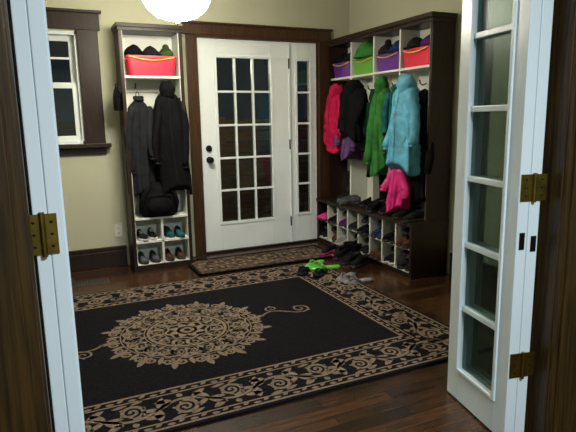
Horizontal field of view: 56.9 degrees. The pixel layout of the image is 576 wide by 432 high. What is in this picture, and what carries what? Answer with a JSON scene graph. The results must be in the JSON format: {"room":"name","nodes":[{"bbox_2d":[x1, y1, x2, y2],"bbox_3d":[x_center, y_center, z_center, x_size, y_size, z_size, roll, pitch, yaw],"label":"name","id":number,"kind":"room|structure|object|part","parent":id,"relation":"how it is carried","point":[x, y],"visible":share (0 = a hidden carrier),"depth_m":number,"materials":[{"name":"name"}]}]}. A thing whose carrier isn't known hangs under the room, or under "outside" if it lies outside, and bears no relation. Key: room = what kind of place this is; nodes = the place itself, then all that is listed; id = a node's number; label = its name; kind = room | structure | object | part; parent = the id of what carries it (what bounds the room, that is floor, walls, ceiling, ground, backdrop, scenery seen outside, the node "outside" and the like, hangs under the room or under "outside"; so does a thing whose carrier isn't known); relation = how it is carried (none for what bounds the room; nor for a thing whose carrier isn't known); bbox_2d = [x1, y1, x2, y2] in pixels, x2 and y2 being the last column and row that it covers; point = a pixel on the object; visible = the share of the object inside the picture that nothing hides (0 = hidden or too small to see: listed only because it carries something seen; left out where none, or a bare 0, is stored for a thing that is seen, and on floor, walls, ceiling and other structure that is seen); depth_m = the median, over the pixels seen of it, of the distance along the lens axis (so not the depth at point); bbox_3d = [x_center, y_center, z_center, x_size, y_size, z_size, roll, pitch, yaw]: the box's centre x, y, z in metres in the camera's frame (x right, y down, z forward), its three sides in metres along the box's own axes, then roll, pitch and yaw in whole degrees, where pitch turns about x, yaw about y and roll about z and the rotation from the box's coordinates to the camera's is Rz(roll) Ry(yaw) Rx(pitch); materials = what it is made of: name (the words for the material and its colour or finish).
{"room":"mudroom","nodes":[
{"label":"mudroom","id":0,"kind":"room"},
{"bbox_2d":[142,0,209,24],"bbox_3d":[-0.754,-1.616,3.549,0.492,0.655,0.492,-6,11,-24],"label":"pendant lamp","id":1,"kind":"object","parent":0,"point":[177,11],"depth_m":3.48,"materials":[{"name":"white glass"}]},
{"bbox_2d":[45,0,348,264],"bbox_3d":[-1.364,-0.858,4.860,4.380,2.600,0.160,-6,11,-24],"label":"wall","id":2,"kind":"structure","parent":0,"point":[93,186],"depth_m":4.75,"materials":[{"name":"beige paint"}]},
{"bbox_2d":[46,7,111,155],"bbox_3d":[-2.104,-1.085,4.339,1.190,1.200,0.069,-6,11,-24],"label":"window trim","id":3,"kind":"structure","parent":2,"relation":"in","point":[85,22],"depth_m":4.52,"materials":[{"name":"brown wood"}]},
{"bbox_2d":[48,30,84,144],"bbox_3d":[-2.144,-1.060,4.432,0.790,0.940,0.120,-6,11,-24],"label":"sash","id":4,"kind":"object","parent":3,"relation":"attached to","point":[53,35],"visible":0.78,"depth_m":4.54,"materials":[{"name":"white paint"}]},
{"bbox_2d":[69,245,127,271],"bbox_3d":[-2.388,0.451,4.501,1.990,0.190,0.021,-6,11,-24],"label":"baseboard","id":5,"kind":"structure","parent":2,"relation":"attached to","point":[104,257],"depth_m":4.80,"materials":[{"name":"brown wood"}]},
{"bbox_2d":[114,224,122,236],"bbox_3d":[-1.547,0.131,4.850,0.070,0.115,0.010,-6,11,-24],"label":"wall outlet","id":6,"kind":"object","parent":2,"relation":"attached to","point":[117,227],"visible":1,"depth_m":4.85,"materials":[{"name":"plastic"}]},
{"bbox_2d":[197,38,290,251],"bbox_3d":[-0.416,-0.688,5.292,0.925,2.035,0.061,-6,11,-24],"label":"door","id":7,"kind":"structure","parent":2,"relation":"in","point":[240,233],"depth_m":5.27,"materials":[{"name":"white wood"}]},
{"bbox_2d":[206,145,213,163],"bbox_3d":[-0.745,-0.588,5.086,0.064,0.172,0.073,-6,11,-24],"label":"door knob","id":8,"kind":"object","parent":7,"relation":"attached to","point":[210,160],"depth_m":5.08,"materials":[{"name":"black metal"}]},
{"bbox_2d":[180,20,332,255],"bbox_3d":[-0.269,-0.763,5.366,1.565,2.195,0.195,-6,11,-24],"label":"door frame","id":9,"kind":"structure","parent":2,"relation":"attached to","point":[193,30],"depth_m":5.14,"materials":[{"name":"brown wood"}]},
{"bbox_2d":[287,42,292,241],"bbox_3d":[0.015,-0.730,5.481,0.018,2.035,0.060,-6,11,-24],"label":"mullion","id":10,"kind":"object","parent":2,"relation":"attached to","point":[288,43],"visible":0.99,"depth_m":5.45,"materials":[{"name":"white paint"}]},
{"bbox_2d":[288,58,291,225],"bbox_3d":[0.021,-0.736,5.455,0.016,1.700,0.016,-6,11,-24],"label":"door hinges","id":11,"kind":"object","parent":10,"relation":"attached to","point":[288,58],"depth_m":5.45,"materials":[{"name":"silver metal"}]},
{"bbox_2d":[290,42,316,240],"bbox_3d":[0.157,-0.746,5.554,0.300,2.035,0.061,-6,11,-24],"label":"sidelight","id":12,"kind":"object","parent":2,"relation":"attached to","point":[304,222],"visible":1,"depth_m":5.54,"materials":[{"name":"white paint"}]},
{"bbox_2d":[70,241,496,431],"bbox_3d":[0.322,1.039,1.734,7.400,0.060,7.760,-6,11,-24],"label":"floor","id":13,"kind":"structure","parent":0,"point":[416,400],"depth_m":2.57,"materials":[{"name":"brown wood"}]},
{"bbox_2d":[72,278,109,286],"bbox_3d":[-1.657,0.551,4.386,0.340,0.010,0.120,-6,11,-24],"label":"floor vent","id":14,"kind":"object","parent":13,"relation":"in","point":[105,280],"visible":0.8,"depth_m":4.38,"materials":[{"name":"metal"}]},
{"bbox_2d":[111,22,192,271],"bbox_3d":[-1.183,-0.579,4.709,0.578,2.100,0.290,-6,11,-24],"label":"storage cabinet","id":15,"kind":"object","parent":13,"relation":"on","point":[143,35],"visible":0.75,"depth_m":4.69,"materials":[{"name":"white wood"}]},
{"bbox_2d":[113,84,121,110],"bbox_3d":[-1.434,-0.998,4.461,0.075,0.223,0.061,-6,11,-24],"label":"bag","id":16,"kind":"object","parent":15,"relation":"hanging from","point":[117,97],"visible":1,"depth_m":4.44,"materials":[{"name":"fabric"}]},
{"bbox_2d":[124,92,155,195],"bbox_3d":[-1.284,-0.628,4.617,0.269,0.893,0.215,-4,11,-16],"label":"coat","id":17,"kind":"object","parent":15,"relation":"in","point":[140,116],"visible":0.92,"depth_m":4.56,"materials":[{"name":"fabric"}]},
{"bbox_2d":[136,227,157,241],"bbox_3d":[-1.276,0.162,4.804,0.171,0.081,0.251,-6,11,-24],"label":"sneakers","id":18,"kind":"object","parent":15,"relation":"in","point":[151,234],"visible":1,"depth_m":4.75,"materials":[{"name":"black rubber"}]},
{"bbox_2d":[138,250,160,264],"bbox_3d":[-1.268,0.369,4.836,0.187,0.081,0.227,-6,11,-24],"label":"sneakers","id":19,"kind":"object","parent":15,"relation":"in","point":[153,256],"visible":1,"depth_m":4.78,"materials":[{"name":"rubber"}]},
{"bbox_2d":[124,46,175,75],"bbox_3d":[-1.180,-1.327,4.551,0.420,0.257,0.210,-6,11,-24],"label":"storage bin","id":20,"kind":"object","parent":15,"relation":"in","point":[136,65],"depth_m":4.49,"materials":[{"name":"red plastic"}]},
{"bbox_2d":[124,44,142,55],"bbox_3d":[-1.310,-1.404,4.499,0.157,0.096,0.157,-10,14,-41],"label":"knit hat","id":21,"kind":"object","parent":20,"relation":"on","point":[133,49],"visible":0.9,"depth_m":4.45,"materials":[{"name":"fabric"}]},
{"bbox_3d":[-1.168,-1.411,4.546,0.144,0.090,0.178,-9,13,-36],"label":"baseball cap","id":22,"kind":"part","parent":20,"relation":"part of","materials":[{"name":"black fabric"}]},
{"bbox_2d":[159,44,172,55],"bbox_3d":[-1.061,-1.433,4.612,0.126,0.106,0.126,-6,11,-24],"label":"knit hat","id":23,"kind":"object","parent":20,"relation":"on","point":[165,51],"visible":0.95,"depth_m":4.58,"materials":[{"name":"green fabric"}]},
{"bbox_2d":[139,176,178,217],"bbox_3d":[-1.154,-0.177,4.720,0.350,0.354,0.221,-6,11,-24],"label":"backpack","id":24,"kind":"object","parent":15,"relation":"in","point":[152,202],"visible":0.9,"depth_m":4.65,"materials":[{"name":"fabric"}]},
{"bbox_2d":[152,80,192,195],"bbox_3d":[-1.040,-0.674,4.691,0.355,1.019,0.248,-6,11,-24],"label":"coat","id":25,"kind":"object","parent":15,"relation":"hanging from","point":[170,137],"visible":1,"depth_m":4.63,"materials":[{"name":"fabric"}]},
{"bbox_2d":[163,225,184,237],"bbox_3d":[-1.056,0.139,4.907,0.165,0.081,0.266,-6,11,-24],"label":"shoes","id":26,"kind":"object","parent":15,"relation":"in","point":[168,232],"visible":0.94,"depth_m":4.85,"materials":[{"name":"rubber"}]},
{"bbox_2d":[165,247,185,260],"bbox_3d":[-1.057,0.348,4.933,0.186,0.081,0.230,-6,11,-24],"label":"shoes","id":27,"kind":"object","parent":15,"relation":"in","point":[179,254],"visible":1,"depth_m":4.88,"materials":[{"name":"leather"}]},
{"bbox_2d":[188,245,332,276],"bbox_3d":[-0.235,0.407,5.024,1.370,0.015,0.500,-6,11,-24],"label":"doormat","id":28,"kind":"object","parent":13,"relation":"on","point":[248,261],"visible":0.94,"depth_m":4.97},
{"bbox_2d":[321,243,343,256],"bbox_3d":[0.442,0.325,5.138,0.206,0.081,0.224,7,13,35],"label":"sneakers","id":29,"kind":"object","parent":28,"relation":"on","point":[331,248],"visible":0.84,"depth_m":5.12,"materials":[{"name":"fabric"}]},
{"bbox_2d":[73,262,491,431],"bbox_3d":[-0.635,0.723,3.348,2.980,0.012,2.110,-6,11,-24],"label":"area rug","id":30,"kind":"object","parent":13,"relation":"on","point":[174,356],"visible":0.89,"depth_m":3.11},
{"bbox_2d":[297,267,327,277],"bbox_3d":[0.204,0.456,4.508,0.234,0.063,0.222,3,11,20],"label":"sandals","id":31,"kind":"object","parent":30,"relation":"on","point":[303,271],"visible":1,"depth_m":4.46,"materials":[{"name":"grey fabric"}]},
{"bbox_2d":[305,259,339,270],"bbox_3d":[0.279,0.417,4.713,0.284,0.063,0.271,-6,11,-24],"label":"clogs","id":32,"kind":"object","parent":30,"relation":"on","point":[319,263],"visible":0.92,"depth_m":4.64,"materials":[{"name":"plastic"}]},
{"bbox_2d":[336,272,373,283],"bbox_3d":[0.526,0.495,4.330,0.258,0.063,0.263,-9,13,-37],"label":"flip flops","id":33,"kind":"object","parent":30,"relation":"on","point":[353,279],"visible":0.99,"depth_m":4.29,"materials":[{"name":"fabric"}]},
{"bbox_2d":[333,241,361,259],"bbox_3d":[0.555,0.335,4.995,0.251,0.140,0.201,-8,12,-32],"label":"ankle boots","id":34,"kind":"object","parent":13,"relation":"on","point":[349,246],"visible":0.62,"depth_m":4.99,"materials":[{"name":"leather"}]},
{"bbox_2d":[340,251,370,267],"bbox_3d":[0.612,0.391,4.827,0.254,0.088,0.219,-10,14,-40],"label":"shoes","id":35,"kind":"object","parent":13,"relation":"on","point":[356,259],"visible":0.99,"depth_m":4.80,"materials":[{"name":"leather"}]},
{"bbox_2d":[316,11,457,279],"bbox_3d":[0.807,-0.644,4.921,0.385,2.085,1.622,-6,11,-24],"label":"cubby unit","id":36,"kind":"object","parent":13,"relation":"on","point":[427,250],"visible":0.56,"depth_m":4.42,"materials":[{"name":"brown wood"}]},
{"bbox_2d":[317,211,326,220],"bbox_3d":[0.448,-0.010,5.628,0.280,0.091,0.166,-6,11,-24],"label":"shoes","id":37,"kind":"object","parent":36,"relation":"in","point":[323,216],"visible":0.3,"depth_m":5.58,"materials":[{"name":"fabric"}]},
{"bbox_2d":[320,230,327,238],"bbox_3d":[0.474,0.176,5.673,0.274,0.091,0.168,-6,11,-24],"label":"sneakers","id":38,"kind":"object","parent":36,"relation":"in","point":[324,235],"visible":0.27,"depth_m":5.60,"materials":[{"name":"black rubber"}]},
{"bbox_2d":[328,215,336,224],"bbox_3d":[0.546,0.019,5.462,0.264,0.091,0.178,-6,11,-24],"label":"sneakers","id":39,"kind":"object","parent":36,"relation":"in","point":[333,219],"visible":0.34,"depth_m":5.43,"materials":[{"name":"rubber"}]},
{"bbox_2d":[323,83,342,153],"bbox_3d":[0.481,-0.985,5.384,0.205,0.698,0.348,-6,11,-24],"label":"jacket","id":40,"kind":"object","parent":36,"relation":"hanging from","point":[331,115],"visible":0.71,"depth_m":5.31,"materials":[{"name":"fabric"}]},
{"bbox_2d":[334,235,346,245],"bbox_3d":[0.605,0.238,5.322,0.267,0.091,0.178,-6,11,-24],"label":"shoes","id":41,"kind":"object","parent":36,"relation":"in","point":[341,240],"visible":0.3,"depth_m":5.29,"materials":[{"name":"white rubber"}]},
{"bbox_2d":[333,53,349,77],"bbox_3d":[0.598,-1.513,5.331,0.225,0.240,0.345,-6,11,-24],"label":"storage bin","id":42,"kind":"object","parent":36,"relation":"in","point":[342,69],"depth_m":5.27,"materials":[{"name":"purple plastic"}]},
{"bbox_2d":[335,53,347,63],"bbox_3d":[0.565,-1.600,5.379,0.174,0.105,0.174,-6,11,-24],"label":"knit hat","id":43,"kind":"object","parent":42,"relation":"on","point":[342,56],"visible":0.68,"depth_m":5.32,"materials":[{"name":"fabric"}]},
{"bbox_3d":[0.620,-1.568,5.225,0.186,0.094,0.153,-6,11,-24],"label":"baseball cap","id":44,"kind":"part","parent":42,"relation":"part of","materials":[{"name":"black fabric"}]},
{"bbox_2d":[339,218,346,227],"bbox_3d":[0.644,0.049,5.292,0.266,0.091,0.181,-6,11,-24],"label":"slippers","id":45,"kind":"object","parent":36,"relation":"in","point":[343,222],"visible":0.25,"depth_m":5.26,"materials":[{"name":"fabric"}]},
{"bbox_2d":[337,171,349,198],"bbox_3d":[0.635,-0.314,5.502,0.243,0.290,0.196,-6,11,-24],"label":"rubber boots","id":46,"kind":"object","parent":36,"relation":"in","point":[346,193],"visible":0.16,"depth_m":5.53,"materials":[{"name":"rubber"}]},
{"bbox_2d":[336,195,360,205],"bbox_3d":[0.599,-0.162,5.261,0.225,0.081,0.206,-2,10,-6],"label":"shoes","id":47,"kind":"object","parent":36,"relation":"in","point":[349,199],"visible":0.99,"depth_m":5.19,"materials":[{"name":"fabric"}]},
{"bbox_2d":[334,133,363,160],"bbox_3d":[0.598,-0.765,5.191,0.205,0.453,0.331,-6,11,-24],"label":"sweater","id":48,"kind":"object","parent":36,"relation":"on","point":[350,149],"visible":0.52,"depth_m":5.16,"materials":[{"name":"purple fabric"}]},
{"bbox_2d":[337,79,368,142],"bbox_3d":[0.625,-0.991,5.016,0.242,0.579,0.425,-6,11,-24],"label":"jacket","id":49,"kind":"object","parent":36,"relation":"in","point":[353,100],"visible":0.93,"depth_m":4.91,"materials":[{"name":"fabric"}]},
{"bbox_2d":[348,220,357,230],"bbox_3d":[0.722,0.077,5.133,0.272,0.091,0.175,-6,11,-24],"label":"shoes","id":50,"kind":"object","parent":36,"relation":"in","point":[353,226],"visible":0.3,"depth_m":5.10,"materials":[{"name":"rubber"}]},
{"bbox_2d":[353,56,372,74],"bbox_3d":[0.769,-1.406,4.998,0.210,0.145,0.345,-6,11,-24],"label":"storage bin","id":51,"kind":"object","parent":36,"relation":"in","point":[363,65],"visible":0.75,"depth_m":4.95,"materials":[{"name":"green plastic"}]},
{"bbox_2d":[354,40,372,58],"bbox_3d":[0.758,-1.554,4.945,0.312,0.164,0.294,-6,11,-24],"label":"bucket hat","id":52,"kind":"object","parent":51,"relation":"on","point":[365,49],"visible":0.69,"depth_m":4.86,"materials":[{"name":"fabric"}]},
{"bbox_2d":[357,224,369,235],"bbox_3d":[0.773,0.112,4.936,0.270,0.091,0.187,-6,11,-24],"label":"sneakers","id":53,"kind":"object","parent":36,"relation":"in","point":[363,230],"visible":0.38,"depth_m":4.90,"materials":[{"name":"rubber"}]},
{"bbox_2d":[361,215,368,224],"bbox_3d":[0.797,0.021,4.932,0.213,0.078,0.164,-6,11,-24],"label":"shoes","id":54,"kind":"object","parent":53,"relation":"on","point":[365,219],"visible":0.25,"depth_m":4.92,"materials":[{"name":"rubber"}]},
{"bbox_2d":[359,243,368,253],"bbox_3d":[0.791,0.299,4.973,0.264,0.091,0.173,-6,11,-24],"label":"slippers","id":55,"kind":"object","parent":36,"relation":"in","point":[365,249],"visible":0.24,"depth_m":4.94,"materials":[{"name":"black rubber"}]},
{"bbox_2d":[359,175,387,207],"bbox_3d":[0.818,-0.256,5.060,0.259,0.330,0.206,-6,11,-24],"label":"boots","id":56,"kind":"object","parent":36,"relation":"on","point":[367,202],"visible":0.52,"depth_m":5.01,"materials":[{"name":"leather"}]},
{"bbox_2d":[361,89,385,178],"bbox_3d":[0.803,-0.751,4.872,0.192,0.813,0.305,-4,11,-14],"label":"coat","id":57,"kind":"object","parent":36,"relation":"hanging from","point":[367,106],"visible":0.12,"depth_m":4.88,"materials":[{"name":"fabric"}]},
{"bbox_2d":[368,247,380,260],"bbox_3d":[0.861,0.328,4.806,0.262,0.091,0.173,-6,11,-24],"label":"shoes","id":58,"kind":"object","parent":36,"relation":"in","point":[375,254],"visible":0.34,"depth_m":4.77,"materials":[{"name":"leather"}]},
{"bbox_2d":[366,200,385,214],"bbox_3d":[0.847,-0.085,4.788,0.223,0.091,0.264,9,14,43],"label":"dress shoes","id":59,"kind":"object","parent":36,"relation":"on","point":[376,206],"visible":0.44,"depth_m":4.76,"materials":[{"name":"leather"}]},
{"bbox_2d":[370,227,381,238],"bbox_3d":[0.883,0.139,4.779,0.274,0.091,0.176,-6,11,-24],"label":"slippers","id":60,"kind":"object","parent":36,"relation":"in","point":[376,233],"visible":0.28,"depth_m":4.74,"materials":[{"name":"rubber"}]},
{"bbox_2d":[364,76,390,176],"bbox_3d":[0.829,-0.785,4.698,0.224,0.881,0.273,-9,13,-36],"label":"jacket","id":61,"kind":"object","parent":36,"relation":"hanging from","point":[374,155],"visible":0.7,"depth_m":4.66,"materials":[{"name":"fabric"}]},
{"bbox_2d":[376,40,398,71],"bbox_3d":[0.917,-1.395,4.638,0.243,0.249,0.345,-6,11,-24],"label":"storage bin","id":62,"kind":"object","parent":36,"relation":"in","point":[388,61],"depth_m":4.57,"materials":[{"name":"purple plastic"}]},
{"bbox_2d":[378,39,391,54],"bbox_3d":[0.885,-1.494,4.700,0.179,0.130,0.179,-6,11,-24],"label":"knit hat","id":63,"kind":"object","parent":62,"relation":"on","point":[386,47],"visible":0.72,"depth_m":4.65,"materials":[{"name":"grey fabric"}]},
{"bbox_3d":[0.938,-1.452,4.542,0.213,0.103,0.170,-6,11,-24],"label":"baseball cap","id":64,"kind":"part","parent":62,"relation":"part of","materials":[{"name":"blue fabric"}]},
{"bbox_2d":[382,230,394,243],"bbox_3d":[0.955,0.171,4.597,0.274,0.091,0.181,-6,11,-24],"label":"shoes","id":65,"kind":"object","parent":36,"relation":"in","point":[390,237],"visible":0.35,"depth_m":4.56,"materials":[{"name":"rubber"}]},
{"bbox_2d":[383,252,393,264],"bbox_3d":[0.969,0.356,4.644,0.267,0.091,0.168,-6,11,-24],"label":"sneakers","id":66,"kind":"object","parent":36,"relation":"in","point":[389,259],"visible":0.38,"depth_m":4.61,"materials":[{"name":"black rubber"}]},
{"bbox_2d":[381,84,396,158],"bbox_3d":[0.903,-0.814,4.539,0.202,0.693,0.222,-6,11,-24],"label":"jacket","id":67,"kind":"object","parent":36,"relation":"hanging from","point":[385,118],"visible":0.27,"depth_m":4.54,"materials":[{"name":"teal fabric"}]},
{"bbox_2d":[381,199,398,215],"bbox_3d":[0.910,-0.097,4.593,0.147,0.182,0.247,-6,11,-24],"label":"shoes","id":68,"kind":"object","parent":36,"relation":"on","point":[383,203],"visible":0.33,"depth_m":4.60,"materials":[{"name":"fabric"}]},
{"bbox_2d":[379,168,411,213],"bbox_3d":[0.920,-0.244,4.479,0.177,0.493,0.334,-6,11,-24],"label":"jacket","id":69,"kind":"object","parent":36,"relation":"on","point":[398,184],"visible":0.72,"depth_m":4.43,"materials":[{"name":"fabric"}]},
{"bbox_2d":[382,74,420,176],"bbox_3d":[0.962,-0.740,4.343,0.247,0.817,0.390,-6,11,-24],"label":"puffer jacket","id":70,"kind":"object","parent":36,"relation":"hanging from","point":[401,140],"visible":0.97,"depth_m":4.25,"materials":[{"name":"teal fabric"}]},
{"bbox_2d":[396,235,408,248],"bbox_3d":[1.036,0.199,4.438,0.269,0.091,0.179,-6,11,-24],"label":"sneakers","id":71,"kind":"object","parent":36,"relation":"in","point":[403,242],"visible":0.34,"depth_m":4.41,"materials":[{"name":"rubber"}]},
{"bbox_2d":[403,227,409,235],"bbox_3d":[1.067,0.110,4.420,0.213,0.078,0.152,-6,11,-24],"label":"shoes","id":72,"kind":"object","parent":71,"relation":"on","point":[406,231],"visible":0.16,"depth_m":4.39,"materials":[{"name":"rubber"}]},
{"bbox_2d":[397,258,408,270],"bbox_3d":[1.058,0.387,4.466,0.278,0.091,0.182,-6,11,-24],"label":"slippers","id":73,"kind":"object","parent":36,"relation":"in","point":[403,264],"visible":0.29,"depth_m":4.43,"materials":[{"name":"rubber"}]},
{"bbox_2d":[402,250,408,258],"bbox_3d":[1.066,0.296,4.465,0.229,0.078,0.163,-6,11,-24],"label":"shoes","id":74,"kind":"object","parent":73,"relation":"on","point":[405,253],"visible":0.15,"depth_m":4.45,"materials":[{"name":"rubber"}]},
{"bbox_2d":[392,207,424,222],"bbox_3d":[1.018,-0.017,4.403,0.275,0.091,0.237,-6,11,-24],"label":"sneakers","id":75,"kind":"object","parent":36,"relation":"in","point":[411,215],"visible":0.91,"depth_m":4.34,"materials":[{"name":"leather"}]},
{"bbox_2d":[402,37,429,67],"bbox_3d":[1.083,-1.332,4.295,0.237,0.243,0.345,-6,11,-24],"label":"storage bin","id":76,"kind":"object","parent":36,"relation":"in","point":[418,56],"depth_m":4.29,"materials":[{"name":"red plastic"}]},
{"bbox_3d":[1.032,-1.415,4.345,0.200,0.097,0.157,-6,11,-24],"label":"baseball cap","id":77,"kind":"part","parent":76,"relation":"part of","materials":[{"name":"black fabric"}]},
{"bbox_2d":[420,34,429,46],"bbox_3d":[1.123,-1.389,4.203,0.153,0.094,0.153,-6,11,-24],"label":"knit hat","id":78,"kind":"object","parent":76,"relation":"on","point":[425,41],"visible":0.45,"depth_m":4.16,"materials":[{"name":"fabric"}]},
{"bbox_2d":[411,89,433,208],"bbox_3d":[1.115,-0.531,4.301,0.179,0.975,0.244,-6,11,-24],"label":"coat","id":79,"kind":"object","parent":36,"relation":"hanging from","point":[427,156],"visible":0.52,"depth_m":4.24,"materials":[{"name":"fabric"}]},
{"bbox_3d":[0.574,0.204,5.510,0.289,0.091,0.161,-6,11,-24],"label":"slippers","id":80,"kind":"object","parent":36,"relation":"in","visible":0},
{"bbox_2d":[331,226,336,232],"bbox_3d":[0.556,0.116,5.496,0.230,0.078,0.159,-6,11,-24],"label":"shoes","id":81,"kind":"object","parent":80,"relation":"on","point":[334,229],"visible":0.26,"depth_m":5.48,"materials":[{"name":"rubber"}]},
{"bbox_2d":[349,0,512,272],"bbox_3d":[1.419,-0.792,4.243,0.140,2.600,3.640,-6,11,-24],"label":"wall","id":82,"kind":"structure","parent":0,"point":[363,14],"depth_m":4.11,"materials":[{"name":"beige paint"}]},
{"bbox_2d":[449,253,497,291],"bbox_3d":[1.741,0.539,3.637,0.021,0.190,1.810,-6,11,-24],"label":"baseboard","id":83,"kind":"structure","parent":82,"relation":"attached to","point":[489,272],"depth_m":4.05,"materials":[{"name":"brown wood"}]},
{"bbox_3d":[0.227,-0.295,1.646,7.400,2.600,0.140,-6,11,-24],"label":"doorway","id":84,"kind":"structure","parent":0,"visible":0},
{"bbox_2d":[0,0,575,431],"bbox_3d":[0.172,-0.105,1.642,2.158,2.230,0.209,-6,11,-24],"label":"door frame","id":85,"kind":"structure","parent":84,"relation":"attached to","point":[25,406],"depth_m":1.88,"materials":[{"name":"brown wood"}]},
{"bbox_2d":[7,0,68,431],"bbox_3d":[-0.692,0.020,1.492,0.049,2.050,0.435,-6,11,-24],"label":"leaf","id":86,"kind":"object","parent":85,"relation":"attached to","point":[18,18],"visible":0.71,"depth_m":1.28,"materials":[{"name":"white paint"}]},
{"bbox_2d":[29,212,59,256],"bbox_3d":[-0.595,0.016,1.285,0.067,1.580,0.015,-6,11,-24],"label":"hinges","id":87,"kind":"object","parent":85,"relation":"attached to","point":[44,228],"visible":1,"depth_m":1.29,"materials":[{"name":"gold metal"}]},
{"bbox_2d":[26,0,84,431],"bbox_3d":[-0.661,0.017,1.506,0.049,2.050,0.435,-6,11,-24],"label":"leaf","id":88,"kind":"object","parent":85,"relation":"attached to","point":[36,9],"visible":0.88,"depth_m":1.31,"materials":[{"name":"white paint"}]},
{"bbox_2d":[447,0,541,431],"bbox_3d":[0.824,-0.131,2.175,0.062,2.050,0.435,-4,11,-14],"label":"leaf","id":89,"kind":"object","parent":85,"relation":"attached to","point":[494,406],"visible":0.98,"depth_m":2.13,"materials":[{"name":"white paint"}]},
{"bbox_2d":[465,0,553,431],"bbox_3d":[0.870,-0.134,2.187,0.062,2.050,0.435,-4,11,-14],"label":"leaf","id":90,"kind":"object","parent":85,"relation":"attached to","point":[483,129],"visible":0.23,"depth_m":2.19,"materials":[{"name":"white paint"}]},
{"bbox_2d":[518,233,535,251],"bbox_3d":[0.905,0.099,2.008,0.073,0.075,0.003,-4,11,-14],"label":"plates","id":91,"kind":"object","parent":90,"relation":"attached to","point":[521,235],"visible":1,"depth_m":2.01,"materials":[{"name":"black metal"}]},
{"bbox_2d":[509,173,547,378],"bbox_3d":[0.912,-0.134,1.962,0.110,1.580,0.015,-4,11,-14],"label":"hinges","id":92,"kind":"object","parent":85,"relation":"attached to","point":[533,188],"visible":1,"depth_m":1.98,"materials":[{"name":"gold metal"}]},
{"label":"outside","id":93,"kind":"structure","parent":0,"visible":0},
{"bbox_2d":[56,116,308,220],"bbox_3d":[-1.302,-0.554,6.747,6.500,1.380,0.080,-6,11,-24],"label":"porch fence","id":94,"kind":"object","parent":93,"point":[62,128],"visible":0.05,"depth_m":7.12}
]}

